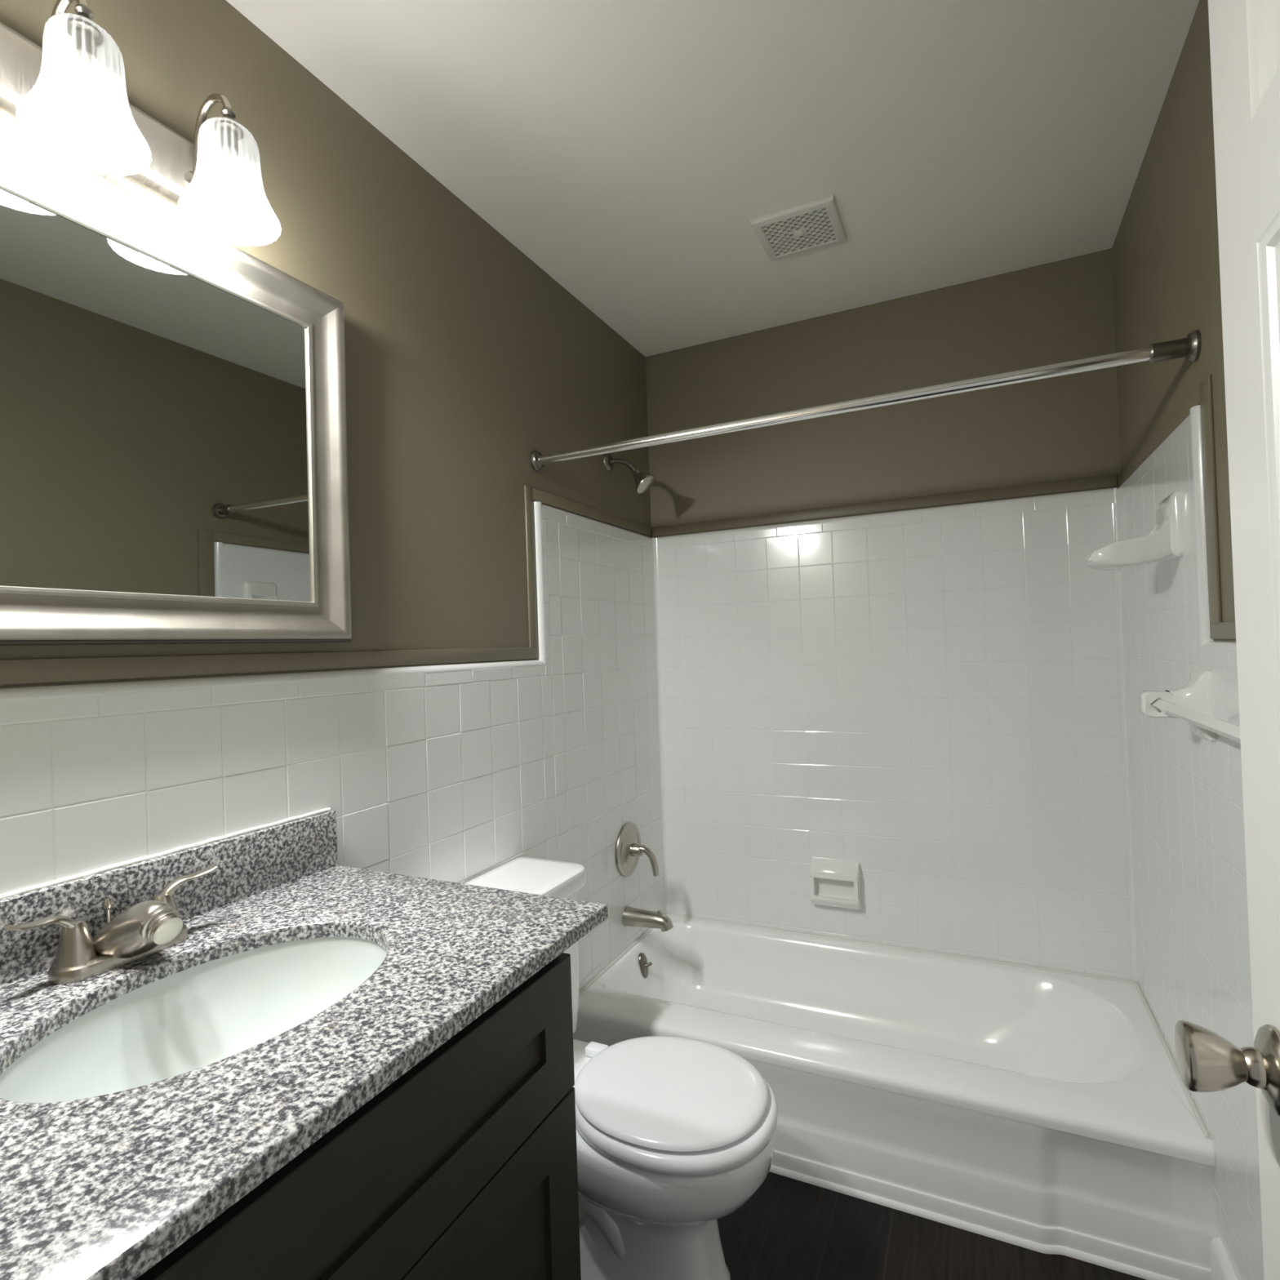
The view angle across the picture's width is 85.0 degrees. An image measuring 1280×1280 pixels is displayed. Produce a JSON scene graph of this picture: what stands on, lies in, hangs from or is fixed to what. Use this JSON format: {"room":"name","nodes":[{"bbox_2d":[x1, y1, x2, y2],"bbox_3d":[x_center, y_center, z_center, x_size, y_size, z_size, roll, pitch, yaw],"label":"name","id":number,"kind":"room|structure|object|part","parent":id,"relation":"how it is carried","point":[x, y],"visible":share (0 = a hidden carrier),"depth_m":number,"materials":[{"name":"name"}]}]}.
{"room":"bathroom","nodes":[
{"label":"bathroom","id":0,"kind":"room"},
{"bbox_2d":[0,0,665,991],"bbox_3d":[-0.487,0.131,1.637,0.121,2.436,2.611,-2,-1,26],"label":"wall","id":1,"kind":"structure","parent":0,"point":[465,359],"depth_m":1.53,"materials":[{"name":"brown paint"}]},
{"bbox_2d":[0,0,281,245],"bbox_3d":[-0.725,-0.732,0.895,0.186,0.204,0.514,-2,-1,26],"label":"vanity light","id":2,"kind":"object","parent":1,"relation":"attached to","point":[68,96],"visible":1,"depth_m":0.93,"materials":[{"name":"white glass"}]},
{"bbox_3d":[-0.741,-0.765,0.902,0.094,0.138,0.034,-2,-1,26],"label":"arm","id":3,"kind":"part","parent":2,"relation":"part of","materials":[{"name":"silver metal"}]},
{"bbox_3d":[-0.701,-0.701,0.884,0.134,0.139,0.134,-2,-1,26],"label":"lamp shade","id":4,"kind":"part","parent":2,"relation":"part of","materials":[{"name":"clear glass"}]},
{"bbox_3d":[-0.658,-0.765,1.074,0.094,0.138,0.034,-2,-1,26],"label":"arm","id":5,"kind":"part","parent":2,"relation":"part of","materials":[{"name":"silver metal"}]},
{"bbox_3d":[-0.619,-0.702,1.055,0.134,0.139,0.134,-2,-1,26],"label":"lamp shade","id":6,"kind":"part","parent":2,"relation":"part of","materials":[{"name":"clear glass"}]},
{"bbox_2d":[0,810,337,985],"bbox_3d":[-0.737,0.366,0.935,0.020,0.099,0.788,-2,-1,26],"label":"backsplash","id":7,"kind":"structure","parent":1,"relation":"attached to","point":[252,863],"depth_m":1.03,"materials":[{"name":"stone"}]},
{"bbox_2d":[0,124,351,645],"bbox_3d":[-0.751,-0.318,0.958,0.040,0.648,0.843,-2,0,26],"label":"wall mirror","id":8,"kind":"object","parent":1,"relation":"attached to","point":[174,457],"visible":1,"depth_m":1.03,"materials":[{"name":"silver metal"}]},
{"bbox_2d":[0,485,651,684],"bbox_3d":[-0.455,-0.186,1.623,0.006,0.479,2.335,-2,-1,26],"label":"trim","id":9,"kind":"structure","parent":1,"relation":"attached to","point":[46,670],"depth_m":1.24,"materials":[{"name":"brown paint"}]},
{"bbox_2d":[604,453,655,493],"bbox_3d":[-0.030,-0.565,2.350,0.171,0.149,0.080,-2,-1,26],"label":"shower fixture","id":10,"kind":"object","parent":1,"relation":"attached to","point":[644,482],"visible":1,"depth_m":2.33,"materials":[{"name":"silver metal"}]},
{"bbox_3d":[-0.055,-0.583,2.361,0.117,0.069,0.017,-2,-1,26],"label":"shower arm","id":11,"kind":"part","parent":10,"relation":"part of","materials":[{"name":"silver metal"}]},
{"bbox_2d":[615,822,658,876],"bbox_3d":[0.005,0.710,2.357,0.106,0.180,0.180,-2,-1,26],"label":"shower valve","id":12,"kind":"object","parent":1,"relation":"attached to","point":[628,850],"visible":1,"depth_m":2.34,"materials":[{"name":"silver metal"}]},
{"bbox_3d":[0.028,0.741,2.354,0.065,0.102,0.033,-2,-1,10],"label":"lever","id":13,"kind":"part","parent":12,"relation":"part of","materials":[{"name":"silver metal"}]},
{"bbox_2d":[622,906,673,932],"bbox_3d":[0.031,0.926,2.318,0.170,0.066,0.064,-2,-1,26],"label":"tub spout","id":14,"kind":"object","parent":1,"relation":"attached to","point":[631,917],"visible":1,"depth_m":2.30,"materials":[{"name":"silver metal"}]},
{"bbox_3d":[0.065,0.904,2.301,0.018,0.025,0.017,-2,-1,26],"label":"diverter knob","id":15,"kind":"part","parent":14,"relation":"part of","materials":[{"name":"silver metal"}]},
{"bbox_2d":[529,329,1201,471],"bbox_3d":[0.383,-0.535,1.660,1.510,0.057,0.057,-2,-1,26],"label":"shower curtain rod","id":16,"kind":"object","parent":1,"relation":"attached to","point":[1189,347],"visible":1,"depth_m":1.55,"materials":[{"name":"silver metal"}]},
{"bbox_2d":[226,0,1199,356],"bbox_3d":[0.190,-1.145,1.307,1.718,0.060,2.611,-2,-1,26],"label":"ceiling","id":17,"kind":"structure","parent":0,"point":[630,150],"depth_m":1.51,"materials":[{"name":"white paint"}]},
{"bbox_2d":[750,195,846,261],"bbox_3d":[0.434,-1.108,1.898,0.216,0.016,0.208,-2,-1,26],"label":"ceiling vent","id":18,"kind":"object","parent":17,"relation":"in","point":[817,224],"visible":1,"depth_m":1.88,"materials":[{"name":"white plastic"}]},
{"bbox_2d":[762,208,835,254],"bbox_3d":[0.434,-1.107,1.898,0.169,0.005,0.161,-2,-1,26],"label":"grille","id":19,"kind":"object","parent":18,"relation":"attached to","point":[809,229],"depth_m":1.89,"materials":[{"name":"white plastic"}]},
{"bbox_2d":[645,248,1137,983],"bbox_3d":[0.763,0.097,2.399,1.510,2.436,0.156,-2,-1,26],"label":"wall","id":20,"kind":"structure","parent":0,"point":[931,700],"depth_m":2.28,"materials":[{"name":"white tile"}]},
{"bbox_2d":[809,857,861,910],"bbox_3d":[0.655,0.826,2.354,0.160,0.160,0.056,-2,-1,26],"label":"soap dish","id":21,"kind":"object","parent":20,"relation":"attached to","point":[834,882],"visible":1,"depth_m":2.35,"materials":[{"name":"white ceramic"}]},
{"bbox_2d":[653,474,1117,536],"bbox_3d":[0.723,-0.440,2.361,1.486,0.034,0.006,-2,-1,26],"label":"trim","id":22,"kind":"structure","parent":20,"relation":"attached to","point":[1108,481],"depth_m":2.29,"materials":[{"name":"brown paint"}]},
{"bbox_2d":[717,1171,1146,1279],"bbox_3d":[0.274,1.344,1.278,1.718,0.050,2.611,-2,-1,26],"label":"floor","id":23,"kind":"structure","parent":0,"point":[789,1228],"depth_m":1.51,"materials":[{"name":"brown wood"}]},
{"bbox_2d":[135,952,581,1279],"bbox_3d":[-0.486,0.883,0.809,0.536,0.912,0.728,-2,-1,26],"label":"vanity cabinet","id":24,"kind":"object","parent":23,"relation":"on","point":[464,1166],"visible":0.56,"depth_m":0.78,"materials":[{"name":"black wood"}]},
{"bbox_2d":[0,807,608,1279],"bbox_3d":[-0.483,0.363,0.814,0.583,0.126,0.788,-2,-1,26],"label":"countertop","id":25,"kind":"structure","parent":24,"relation":"on","point":[104,1187],"depth_m":0.74,"materials":[{"name":"stone"}]},
{"bbox_2d":[3,863,217,984],"bbox_3d":[-0.641,0.368,0.896,0.135,0.086,0.246,-2,-1,26],"label":"faucet","id":26,"kind":"object","parent":25,"relation":"on","point":[145,928],"visible":1,"depth_m":0.87,"materials":[{"name":"silver metal"}]},
{"bbox_3d":[-0.711,0.349,0.838,0.022,0.044,0.082,-2,-1,18],"label":"lever","id":27,"kind":"part","parent":26,"relation":"part of","materials":[{"name":"silver metal"}]},
{"bbox_3d":[-0.700,0.374,0.866,0.043,0.052,0.043,-2,-1,26],"label":"handle","id":28,"kind":"part","parent":26,"relation":"part of","materials":[{"name":"silver metal"}]},
{"bbox_3d":[-0.699,0.370,0.918,0.012,0.061,0.012,-2,-1,26],"label":"lift rod","id":29,"kind":"part","parent":26,"relation":"part of","materials":[{"name":"silver metal"}]},
{"bbox_3d":[-0.675,0.405,0.912,0.058,0.016,0.158,-2,-1,26],"label":"plate","id":30,"kind":"part","parent":26,"relation":"part of","materials":[{"name":"silver metal"}]},
{"bbox_3d":[-0.648,0.369,0.899,0.111,0.074,0.072,-2,-1,26],"label":"spout","id":31,"kind":"part","parent":26,"relation":"part of","materials":[{"name":"silver metal"}]},
{"bbox_3d":[-0.655,0.373,0.960,0.043,0.052,0.043,-2,-1,26],"label":"handle","id":32,"kind":"part","parent":26,"relation":"part of","materials":[{"name":"silver metal"}]},
{"bbox_3d":[-0.640,0.348,0.986,0.022,0.044,0.082,-2,-1,33],"label":"lever","id":33,"kind":"part","parent":26,"relation":"part of","materials":[{"name":"silver metal"}]},
{"bbox_2d":[0,936,386,1102],"bbox_3d":[-0.481,0.495,0.809,0.344,0.136,0.456,-2,-1,26],"label":"sink","id":34,"kind":"object","parent":25,"relation":"in","point":[193,1018],"visible":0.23,"depth_m":0.90,"materials":[{"name":"white porcelain"}]},
{"bbox_3d":[-0.172,0.941,0.862,0.019,0.567,0.362,-2,-1,26],"label":"cabinet door","id":35,"kind":"part","parent":24,"relation":"part of","materials":[{"name":"brown wood"}]},
{"bbox_2d":[463,857,777,1279],"bbox_3d":[-0.062,0.939,1.488,0.707,0.788,0.372,-2,-1,26],"label":"toilet","id":36,"kind":"object","parent":23,"relation":"on","point":[675,1135],"visible":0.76,"depth_m":1.35,"materials":[{"name":"white ceramic"}]},
{"bbox_3d":[-0.294,0.576,1.597,0.220,0.044,0.372,-2,-1,26],"label":"tank lid","id":37,"kind":"part","parent":36,"relation":"part of","materials":[{"name":"white ceramic"}]},
{"bbox_3d":[-0.292,0.772,1.597,0.186,0.349,0.348,-2,-1,26],"label":"tank","id":38,"kind":"part","parent":36,"relation":"part of","materials":[{"name":"white ceramic"}]},
{"bbox_3d":[0.061,0.910,1.429,0.397,0.020,0.347,-2,-1,26],"label":"seat lid","id":39,"kind":"part","parent":36,"relation":"part of","materials":[{"name":"white plastic"}]},
{"bbox_3d":[0.067,0.940,1.426,0.422,0.032,0.366,-2,-1,26],"label":"seat","id":40,"kind":"part","parent":36,"relation":"part of","materials":[{"name":"white plastic"}]},
{"bbox_2d":[573,913,1216,1279],"bbox_3d":[0.615,1.163,2.003,1.482,0.306,0.731,-2,-1,26],"label":"bathtub","id":41,"kind":"object","parent":23,"relation":"on","point":[1044,1110],"visible":0.92,"depth_m":1.70,"materials":[{"name":"white ceramic"}]},
{"bbox_3d":[0.011,1.103,2.367,0.026,0.082,0.044,-2,-1,26],"label":"overflow plate","id":42,"kind":"part","parent":41,"relation":"part of","materials":[{"name":"silver metal"}]},
{"bbox_3d":[0.028,1.099,2.365,0.026,0.016,0.013,-2,-1,-2],"label":"trip lever","id":43,"kind":"part","parent":41,"relation":"part of","materials":[{"name":"silver metal"}]},
{"bbox_2d":[577,915,1215,1166],"bbox_3d":[0.615,1.134,2.006,1.480,0.236,0.724,-2,-1,26],"label":"basin","id":44,"kind":"object","parent":41,"relation":"in","point":[869,1054],"depth_m":1.87,"materials":[{"name":"white ceramic"}]},
{"bbox_2d":[1111,0,1264,1279],"bbox_3d":[0.952,0.074,0.947,0.120,2.436,2.611,-2,-1,26],"label":"wall","id":45,"kind":"structure","parent":0,"point":[1188,853],"depth_m":1.42,"materials":[{"name":"brown paint"}]},
{"bbox_2d":[1084,490,1184,570],"bbox_3d":[1.055,-0.229,1.504,0.156,0.146,0.135,-2,-1,26],"label":"soap holder","id":46,"kind":"object","parent":45,"relation":"attached to","point":[1164,542],"visible":1,"depth_m":1.44,"materials":[{"name":"white ceramic"}]},
{"bbox_2d":[1084,515,1172,570],"bbox_3d":[1.051,-0.211,1.508,0.145,0.110,0.130,-2,-1,26],"label":"tray","id":47,"kind":"object","parent":46,"relation":"on","point":[1157,545],"depth_m":1.45,"materials":[{"name":"white ceramic"}]},
{"bbox_3d":[1.115,-0.237,1.474,0.021,0.134,0.135,-2,-1,26],"label":"wall plate","id":48,"kind":"part","parent":46,"relation":"part of","materials":[{"name":"white ceramic"}]},
{"bbox_2d":[1120,374,1235,639],"bbox_3d":[0.900,-0.240,0.973,0.006,0.479,2.335,-2,-1,26],"label":"trim","id":49,"kind":"structure","parent":45,"relation":"attached to","point":[1202,395],"depth_m":1.28,"materials":[{"name":"brown paint"}]},
{"bbox_2d":[1138,668,1240,742],"bbox_3d":[0.880,0.123,1.048,0.102,0.128,0.742,-2,-1,26],"label":"towel bar","id":50,"kind":"object","parent":45,"relation":"attached to","point":[1193,703],"visible":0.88,"depth_m":1.28,"materials":[{"name":"white ceramic"}]},
{"bbox_2d":[1209,1236,1237,1279],"bbox_3d":[0.766,1.227,0.637,0.030,0.136,1.600,-2,-1,26],"label":"baseboard","id":51,"kind":"structure","parent":45,"relation":"attached to","point":[1222,1268],"depth_m":1.32,"materials":[{"name":"white"}]},
{"bbox_3d":[-0.302,0.107,0.178,1.510,2.436,0.140,-2,-1,26],"label":"wall","id":52,"kind":"structure","parent":0,"visible":0},
{"bbox_2d":[1174,0,1279,1279],"bbox_3d":[0.402,0.279,0.292,0.167,2.023,0.704,-2,-1,26],"label":"door","id":53,"kind":"structure","parent":52,"relation":"in","point":[1245,34],"depth_m":0.57,"materials":[{"name":"white paint"}]},
{"bbox_3d":[0.479,0.348,0.578,0.055,0.052,0.052,-2,-1,26],"label":"knob","id":54,"kind":"part","parent":53,"relation":"part of","materials":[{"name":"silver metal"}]}
]}

